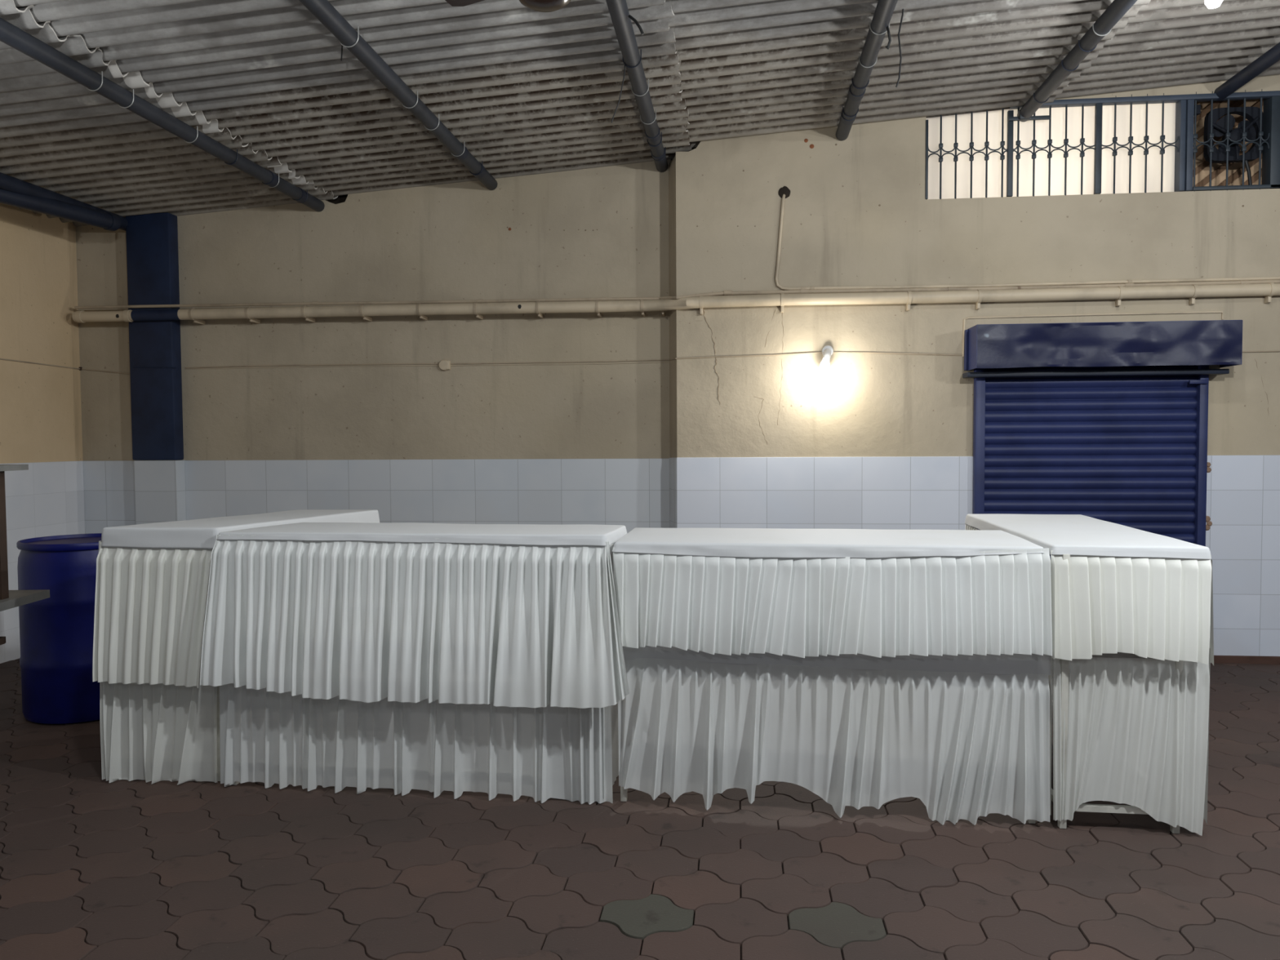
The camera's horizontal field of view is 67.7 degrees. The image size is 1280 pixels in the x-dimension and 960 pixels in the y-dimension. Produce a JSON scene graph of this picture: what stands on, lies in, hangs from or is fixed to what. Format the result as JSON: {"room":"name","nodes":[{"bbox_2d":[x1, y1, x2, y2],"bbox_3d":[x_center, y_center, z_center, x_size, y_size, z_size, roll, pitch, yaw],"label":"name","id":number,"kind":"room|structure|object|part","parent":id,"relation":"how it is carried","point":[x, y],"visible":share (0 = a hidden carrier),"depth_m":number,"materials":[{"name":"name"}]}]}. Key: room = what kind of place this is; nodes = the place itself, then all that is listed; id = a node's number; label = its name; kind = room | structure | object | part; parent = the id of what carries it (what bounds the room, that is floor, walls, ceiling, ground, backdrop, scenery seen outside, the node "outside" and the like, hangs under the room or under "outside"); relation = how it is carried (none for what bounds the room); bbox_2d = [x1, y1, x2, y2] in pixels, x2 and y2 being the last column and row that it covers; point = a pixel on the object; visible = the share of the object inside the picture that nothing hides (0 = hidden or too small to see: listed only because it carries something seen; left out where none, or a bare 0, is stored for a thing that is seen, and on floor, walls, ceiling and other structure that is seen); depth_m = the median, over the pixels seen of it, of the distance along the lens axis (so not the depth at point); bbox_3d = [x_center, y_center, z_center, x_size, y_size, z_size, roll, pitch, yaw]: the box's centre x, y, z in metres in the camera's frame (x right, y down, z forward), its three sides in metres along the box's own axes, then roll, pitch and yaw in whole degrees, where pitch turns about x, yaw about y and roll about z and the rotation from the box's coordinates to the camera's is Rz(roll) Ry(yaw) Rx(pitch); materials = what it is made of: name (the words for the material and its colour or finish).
{"room":"banquet serving area","nodes":[
{"label":"banquet serving area","id":0,"kind":"room"},
{"bbox_2d":[0,203,82,463],"bbox_3d":[-4.354,-0.254,4.309,0.200,3.031,5.300,0,2,6],"label":"wall","id":1,"kind":"structure","parent":0,"point":[41,410],"depth_m":6.40,"materials":[{"name":"paint"}]},
{"bbox_2d":[0,460,84,663],"bbox_3d":[-4.252,0.613,4.306,0.020,1.278,5.139,0,2,6],"label":"trim","id":2,"kind":"structure","parent":1,"relation":"attached to","point":[46,499],"depth_m":6.36,"materials":[{"name":"tile"}]},
{"bbox_2d":[125,212,186,524],"bbox_3d":[-3.392,-0.361,6.725,0.334,2.984,0.132,0,2,6],"label":"pillar","id":3,"kind":"structure","parent":0,"point":[152,239],"depth_m":6.66,"materials":[{"name":"blue paint"}]},
{"bbox_2d":[75,159,672,460],"bbox_3d":[-1.910,-0.530,6.721,4.570,3.344,0.224,0,2,6],"label":"wall","id":4,"kind":"structure","parent":0,"point":[597,232],"depth_m":6.55,"materials":[{"name":"beige paint"}]},
{"bbox_2d":[82,458,669,533],"bbox_3d":[-1.893,0.497,6.655,4.212,1.278,0.020,0,2,6],"label":"wall tiles","id":5,"kind":"structure","parent":4,"relation":"attached to","point":[631,493],"depth_m":6.58,"materials":[{"name":"grey tile"}]},
{"bbox_2d":[438,360,450,370],"bbox_3d":[-1.336,-0.785,6.525,0.076,0.072,0.034,0,2,6],"label":"junction box","id":6,"kind":"object","parent":4,"relation":"attached to","point":[444,365],"visible":1,"depth_m":6.51,"materials":[{"name":"beige plastic"}]},
{"bbox_3d":[-1.316,-0.785,6.525,0.036,0.060,0.030,0,2,6],"label":"terminal lid","id":7,"kind":"part","parent":6,"relation":"part of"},
{"bbox_2d":[0,311,1279,374],"bbox_3d":[-0.073,-0.865,5.894,7.995,0.288,1.024,0,2,6],"label":"power cable","id":8,"kind":"object","parent":4,"relation":"attached to","point":[1199,312],"visible":0.83,"depth_m":6.39,"materials":[{"name":"grey rubber"}]},
{"bbox_3d":[2.783,-0.900,5.888,1.542,0.253,0.012,0,2,6],"label":"cable casing","id":9,"kind":"part","parent":8,"relation":"part of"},
{"bbox_2d":[71,282,1279,324],"bbox_3d":[0.490,-1.124,6.182,8.884,0.122,0.314,0,2,6],"label":"drain pipe","id":10,"kind":"object","parent":4,"relation":"attached to","point":[1268,290],"visible":1,"depth_m":6.05,"materials":[{"name":"beige paint"}]},
{"bbox_2d":[74,310,85,322],"bbox_3d":[-3.889,-1.136,6.643,0.036,0.084,0.084,0,2,6],"label":"pipe fitting","id":11,"kind":"object","parent":10,"relation":"attached to","point":[78,315],"depth_m":6.61,"materials":[{"name":"beige plastic"}]},
{"bbox_2d":[122,309,133,322],"bbox_3d":[-3.540,-1.135,6.607,0.036,0.084,0.084,0,2,6],"label":"coupling","id":12,"kind":"object","parent":10,"relation":"attached to","point":[126,314],"depth_m":6.57,"materials":[{"name":"beige plastic"}]},
{"bbox_2d":[0,658,1279,959],"bbox_3d":[0.505,1.284,3.777,10.170,0.102,7.100,0,2,6],"label":"floor","id":13,"kind":"structure","parent":0,"point":[92,868],"depth_m":3.10,"materials":[{"name":"red concrete"}]},
{"bbox_2d":[0,464,49,644],"bbox_3d":[-2.854,0.600,3.826,0.442,1.306,1.050,0,2,-2],"label":"table","id":14,"kind":"object","parent":13,"relation":"on","point":[9,599],"visible":1,"depth_m":4.10,"materials":[{"name":"grey laminate"}]},
{"bbox_2d":[16,533,102,724],"bbox_3d":[-2.898,0.753,4.979,0.574,0.902,0.574,0,2,6],"label":"drum","id":15,"kind":"object","parent":13,"relation":"on","point":[56,632],"visible":0.56,"depth_m":4.72,"materials":[{"name":"blue plastic"}]},
{"bbox_2d":[92,509,379,785],"bbox_3d":[-1.746,0.698,4.362,0.539,1.051,1.318,1,3,26],"label":"buffet table","id":16,"kind":"object","parent":13,"relation":"on","point":[158,722],"visible":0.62,"depth_m":3.90,"materials":[{"name":"white fabric"}]},
{"bbox_3d":[-1.734,0.732,3.926,0.024,1.020,0.024,0,2,6],"label":"leg","id":17,"kind":"part","parent":16,"relation":"part of","materials":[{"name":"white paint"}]},
{"bbox_2d":[200,522,629,804],"bbox_3d":[-0.847,0.718,3.935,1.713,1.038,0.596,0,2,8],"label":"buffet table","id":18,"kind":"object","parent":13,"relation":"on","point":[437,658],"visible":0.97,"depth_m":3.71,"materials":[{"name":"white fabric"}]},
{"bbox_2d":[611,527,1052,825],"bbox_3d":[0.709,0.727,3.805,1.595,1.009,0.776,0,2,6],"label":"buffet table","id":19,"kind":"object","parent":13,"relation":"on","point":[857,668],"visible":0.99,"depth_m":3.51,"materials":[{"name":"white fabric"}]},
{"bbox_3d":[-0.065,0.754,3.680,0.024,0.978,0.024,0,2,6],"label":"leg","id":20,"kind":"part","parent":19,"relation":"part of","materials":[{"name":"white paint"}]},
{"bbox_3d":[1.418,0.755,3.446,0.024,0.978,0.024,0,2,6],"label":"leg","id":21,"kind":"part","parent":19,"relation":"part of","materials":[{"name":"white paint"}]},
{"bbox_2d":[964,513,1213,835],"bbox_3d":[1.815,0.707,4.042,0.602,1.015,1.514,0,2,9],"label":"buffet table","id":22,"kind":"object","parent":13,"relation":"on","point":[1131,658],"visible":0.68,"depth_m":3.35,"materials":[{"name":"white fabric"}]},
{"bbox_3d":[1.509,0.753,3.400,0.024,0.984,0.024,0,2,6],"label":"leg","id":23,"kind":"part","parent":22,"relation":"part of","materials":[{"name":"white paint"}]},
{"bbox_3d":[1.886,0.753,3.351,0.024,0.984,0.024,0,2,6],"label":"leg","id":24,"kind":"part","parent":22,"relation":"part of","materials":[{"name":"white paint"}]},
{"bbox_2d":[0,0,1279,226],"bbox_3d":[-0.103,-2.032,3.443,9.900,0.820,8.200,0,2,6],"label":"ceiling","id":25,"kind":"structure","parent":0,"point":[526,91],"depth_m":4.92,"materials":[{"name":"grey metal"}]},
{"bbox_2d":[0,172,128,231],"bbox_3d":[-3.937,-1.638,3.295,0.089,0.089,6.890,0,2,6],"label":"pipe","id":26,"kind":"object","parent":25,"relation":"attached to","point":[8,183],"visible":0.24,"depth_m":5.76,"materials":[{"name":"metal"}]},
{"bbox_2d":[0,17,324,211],"bbox_3d":[-2.562,-1.740,3.180,0.091,0.089,6.950,0,2,6],"label":"pipe","id":27,"kind":"object","parent":25,"relation":"attached to","point":[11,35],"visible":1,"depth_m":4.56,"materials":[{"name":"metal"}]},
{"bbox_2d":[340,44,342,61],"bbox_3d":[-1.327,-1.956,4.277,0.030,0.153,0.006,0,2,6],"label":"wire","id":28,"kind":"object","parent":25,"relation":"hanging from","point":[341,45],"visible":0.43,"depth_m":4.28,"materials":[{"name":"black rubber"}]},
{"bbox_2d":[298,0,497,190],"bbox_3d":[-1.352,-1.845,3.021,0.091,0.089,6.890,0,2,6],"label":"pipe","id":29,"kind":"object","parent":25,"relation":"attached to","point":[323,11],"visible":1,"depth_m":4.51,"materials":[{"name":"metal"}]},
{"bbox_2d":[444,0,570,12],"bbox_3d":[-0.325,-1.759,3.023,0.825,0.422,0.695,0,2,6],"label":"ceiling fan","id":30,"kind":"object","parent":25,"relation":"hanging from","point":[541,6],"visible":1,"depth_m":3.15,"materials":[{"name":"metal"}]},
{"bbox_3d":[-0.538,-1.695,3.278,0.360,0.020,0.128,1,3,34],"label":"blade","id":31,"kind":"part","parent":30,"relation":"part of","materials":[{"name":"brown metal"}]},
{"bbox_2d":[605,0,667,172],"bbox_3d":[-0.203,-1.931,2.930,0.091,0.089,6.950,0,2,6],"label":"pipe","id":32,"kind":"object","parent":25,"relation":"attached to","point":[618,9],"visible":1,"depth_m":4.69,"materials":[{"name":"metal"}]},
{"bbox_2d":[611,65,625,123],"bbox_3d":[-0.101,-1.887,4.556,0.078,0.356,0.006,0,2,6],"label":"wire","id":33,"kind":"object","parent":32,"relation":"hanging from","point":[624,65],"visible":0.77,"depth_m":4.55,"materials":[{"name":"black rubber"}]},
{"bbox_2d":[628,14,644,35],"bbox_3d":[-0.020,-1.904,3.990,0.021,0.126,0.128,-2,3,-27],"label":"wire","id":34,"kind":"object","parent":32,"relation":"hanging from","point":[631,17],"visible":1,"depth_m":3.96,"materials":[{"name":"black rubber"}]},
{"bbox_2d":[835,0,897,140],"bbox_3d":[0.927,-2.021,2.669,0.091,0.089,6.670,0,2,6],"label":"pipe","id":35,"kind":"object","parent":25,"relation":"attached to","point":[884,10],"visible":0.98,"depth_m":4.79,"materials":[{"name":"metal"}]},
{"bbox_2d":[884,26,891,48],"bbox_3d":[1.129,-2.028,4.372,0.028,0.149,0.108,0,2,6],"label":"wire","id":36,"kind":"object","parent":35,"relation":"hanging from","point":[887,46],"visible":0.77,"depth_m":4.32,"materials":[{"name":"black rubber"}]},
{"bbox_2d":[895,8,903,87],"bbox_3d":[1.190,-2.002,4.369,0.039,0.405,0.008,0,2,6],"label":"wire","id":37,"kind":"object","parent":25,"relation":"hanging from","point":[899,39],"visible":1,"depth_m":4.37,"materials":[{"name":"black rubber"}]},
{"bbox_2d":[1008,0,1137,121],"bbox_3d":[2.049,-2.101,2.561,0.250,0.086,6.690,0,2,6],"label":"pipe","id":38,"kind":"object","parent":25,"relation":"attached to","point":[1103,26],"depth_m":4.94,"materials":[{"name":"metal"}]},
{"bbox_3d":[2.354,-2.235,5.844,0.070,0.060,0.050,0,2,6],"label":"clamp plate","id":39,"kind":"part","parent":38,"relation":"part of","materials":[{"name":"paint"}]},
{"bbox_3d":[2.385,-2.235,5.841,0.250,0.060,0.050,0,2,6],"label":"pipe bracket","id":40,"kind":"part","parent":38,"relation":"part of","materials":[{"name":"grey metal"}]},
{"bbox_2d":[1204,0,1222,8],"bbox_3d":[2.429,-2.098,4.038,0.080,0.195,0.080,0,2,6],"label":"lamp","id":41,"kind":"object","parent":25,"relation":"hanging from","point":[1211,4],"visible":1,"depth_m":4.03,"materials":[{"name":"white plastic"}]},
{"bbox_2d":[1213,42,1279,100],"bbox_3d":[3.163,-2.187,2.443,0.079,0.079,6.690,0,2,6],"label":"pipe","id":42,"kind":"object","parent":25,"relation":"attached to","point":[1272,56],"visible":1,"depth_m":5.39,"materials":[{"name":"black metal"}]},
{"bbox_2d":[668,74,1279,530],"bbox_3d":[2.599,-0.696,6.034,4.857,3.680,0.257,0,2,6],"label":"wall","id":43,"kind":"structure","parent":0,"point":[857,212],"depth_m":6.01,"materials":[{"name":"beige paint"}]},
{"bbox_2d":[669,457,677,528],"bbox_3d":[0.229,0.488,6.320,0.015,1.278,0.232,-1,3,-11],"label":"trim","id":44,"kind":"structure","parent":43,"relation":"attached to","point":[673,461],"depth_m":6.30,"materials":[{"name":"tile"}]},
{"bbox_2d":[74,280,1279,309],"bbox_3d":[0.000,-1.187,6.193,7.949,0.063,0.173,0,2,6],"label":"conduit","id":45,"kind":"object","parent":43,"relation":"attached to","point":[1254,282],"visible":0.96,"depth_m":6.09,"materials":[{"name":"beige plastic"}]},
{"bbox_2d":[676,456,973,529],"bbox_3d":[1.173,0.496,6.120,1.873,1.288,0.020,0,2,6],"label":"wall tiles","id":46,"kind":"structure","parent":43,"relation":"attached to","point":[863,492],"depth_m":6.09,"materials":[{"name":"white tile"}]},
{"bbox_2d":[819,345,833,373],"bbox_3d":[1.169,-0.759,5.993,0.073,0.183,0.162,0,3,18],"label":"wall lamp","id":47,"kind":"object","parent":43,"relation":"attached to","point":[827,351],"visible":1,"depth_m":5.97,"materials":[{"name":"white plastic"}]},
{"bbox_3d":[1.152,-0.715,5.961,0.067,0.098,0.086,0,2,6],"label":"bulb","id":48,"kind":"part","parent":47,"relation":"part of","materials":[{"name":"white glass"}]},
{"bbox_3d":[1.189,-0.817,6.050,0.072,0.072,0.022,0,2,6],"label":"plate","id":49,"kind":"part","parent":47,"relation":"part of","materials":[{"name":"white plastic"}]},
{"bbox_2d":[774,186,1279,289],"bbox_3d":[2.403,-1.531,5.910,3.110,0.665,0.060,0,2,6],"label":"conduit","id":50,"kind":"object","parent":43,"relation":"attached to","point":[784,193],"visible":1,"depth_m":5.93,"materials":[{"name":"grey paint"}]},
{"bbox_2d":[962,320,1242,559],"bbox_3d":[2.771,0.097,5.806,1.532,2.072,0.263,0,2,6],"label":"door","id":51,"kind":"structure","parent":43,"relation":"in","point":[1104,421],"depth_m":5.87,"materials":[{"name":"blue paint"}]},
{"bbox_3d":[2.119,0.215,5.980,0.058,1.830,0.060,0,2,6],"label":"guide rail","id":52,"kind":"part","parent":51,"relation":"part of","materials":[{"name":"blue metal"}]},
{"bbox_2d":[984,364,1198,559],"bbox_3d":[2.772,0.162,5.923,1.329,1.874,0.024,0,2,6],"label":"roller shutter","id":53,"kind":"object","parent":51,"relation":"hanging from","point":[1122,450],"depth_m":5.90,"materials":[{"name":"blue paint"}]},
{"bbox_2d":[962,320,1242,377],"bbox_3d":[2.766,-0.785,5.768,1.532,0.306,0.263,0,2,6],"label":"hood","id":54,"kind":"object","parent":51,"relation":"attached to","point":[1162,348],"depth_m":5.67,"materials":[{"name":"blue paint"}]},
{"bbox_3d":[3.427,0.213,5.846,0.050,1.830,0.060,0,2,6],"label":"guide rail","id":55,"kind":"part","parent":51,"relation":"part of","materials":[{"name":"blue metal"}]},
{"bbox_2d":[924,89,1279,199],"bbox_3d":[3.292,-2.048,5.832,3.034,0.601,0.130,0,2,6],"label":"window","id":56,"kind":"structure","parent":43,"relation":"in","point":[1131,144],"depth_m":5.88,"materials":[{"name":"glass"}]},
{"bbox_3d":[1.787,-1.996,5.953,0.016,0.487,0.024,0,2,6],"label":"frame post","id":57,"kind":"part","parent":56,"relation":"part of","materials":[{"name":"metal"}]},
{"bbox_3d":[2.046,-2.026,5.978,0.514,0.562,0.006,0,2,6],"label":"pane","id":58,"kind":"part","parent":56,"relation":"part of","materials":[{"name":"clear glass"}]},
{"bbox_3d":[2.287,-2.015,5.901,0.032,0.523,0.030,0,2,6],"label":"frame post","id":59,"kind":"part","parent":56,"relation":"part of","materials":[{"name":"metal"}]},
{"bbox_3d":[2.562,-2.030,5.925,0.520,0.566,0.006,0,2,6],"label":"pane","id":60,"kind":"part","parent":56,"relation":"part of","materials":[{"name":"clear glass"}]},
{"bbox_3d":[2.805,-2.035,5.847,0.036,0.560,0.030,0,2,6],"label":"frame post","id":61,"kind":"part","parent":56,"relation":"part of","materials":[{"name":"metal"}]},
{"bbox_3d":[3.065,-2.030,5.874,0.487,0.566,0.006,0,2,6],"label":"pane","id":62,"kind":"part","parent":56,"relation":"part of","materials":[{"name":"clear glass"}]},
{"bbox_3d":[3.540,-2.312,5.759,2.524,0.030,0.060,0,2,6],"label":"frame rail","id":63,"kind":"part","parent":56,"relation":"part of","materials":[{"name":"blue metal"}]},
{"bbox_3d":[3.315,-2.040,5.835,0.078,0.566,0.120,0,2,6],"label":"frame post","id":64,"kind":"part","parent":56,"relation":"part of","materials":[{"name":"metal"}]},
{"bbox_2d":[1192,99,1263,186],"bbox_3d":[4.151,-1.989,6.088,1.578,1.200,0.040,0,2,6],"label":"board","id":65,"kind":"object","parent":56,"relation":"in","point":[1202,166],"visible":0.03,"depth_m":6.12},
{"bbox_2d":[1196,104,1262,185],"bbox_3d":[3.580,-2.027,5.851,0.444,0.506,0.115,0,2,0],"label":"exhaust fan","id":66,"kind":"object","parent":56,"relation":"attached to","point":[1252,113],"visible":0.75,"depth_m":5.84,"materials":[{"name":"metal"}]},
{"bbox_3d":[3.580,-2.176,5.866,0.132,0.128,0.025,1,3,19],"label":"blade","id":67,"kind":"part","parent":66,"relation":"part of","materials":[{"name":"metal"}]},
{"bbox_3d":[3.619,-2.042,5.864,0.144,0.107,0.011,-1,2,-7],"label":"blade","id":68,"kind":"part","parent":66,"relation":"part of","materials":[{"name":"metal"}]},
{"bbox_3d":[3.639,-2.096,5.849,0.100,0.100,0.110,0,2,6],"label":"motor","id":69,"kind":"part","parent":66,"relation":"part of","materials":[{"name":"metal"}]},
{"bbox_3d":[3.640,-2.116,5.858,0.320,0.320,0.050,0,2,6],"label":"fan frame","id":70,"kind":"part","parent":66,"relation":"part of","materials":[{"name":"metal"}]},
{"bbox_3d":[3.714,-2.138,5.851,0.107,0.141,0.035,0,2,6],"label":"blade","id":71,"kind":"part","parent":66,"relation":"part of","materials":[{"name":"metal"}]},
{"bbox_3d":[4.077,-1.768,5.733,1.454,0.022,0.050,0,2,6],"label":"frame rail","id":72,"kind":"part","parent":56,"relation":"part of","materials":[{"name":"metal"}]},
{"bbox_3d":[3.828,-2.041,5.772,0.075,0.566,0.100,0,2,6],"label":"frame post","id":73,"kind":"part","parent":56,"relation":"part of","materials":[{"name":"metal"}]},
{"bbox_2d":[1205,454,1279,656],"bbox_3d":[4.220,0.491,5.807,1.550,1.288,0.020,0,2,6],"label":"wall tiles","id":74,"kind":"structure","parent":43,"relation":"attached to","point":[1242,539],"depth_m":5.85,"materials":[{"name":"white tile"}]},
{"bbox_2d":[1213,655,1279,664],"bbox_3d":[4.222,1.107,5.814,1.550,0.055,0.020,0,2,6],"label":"baseboard","id":75,"kind":"structure","parent":43,"relation":"attached to","point":[1217,659],"depth_m":5.86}
]}

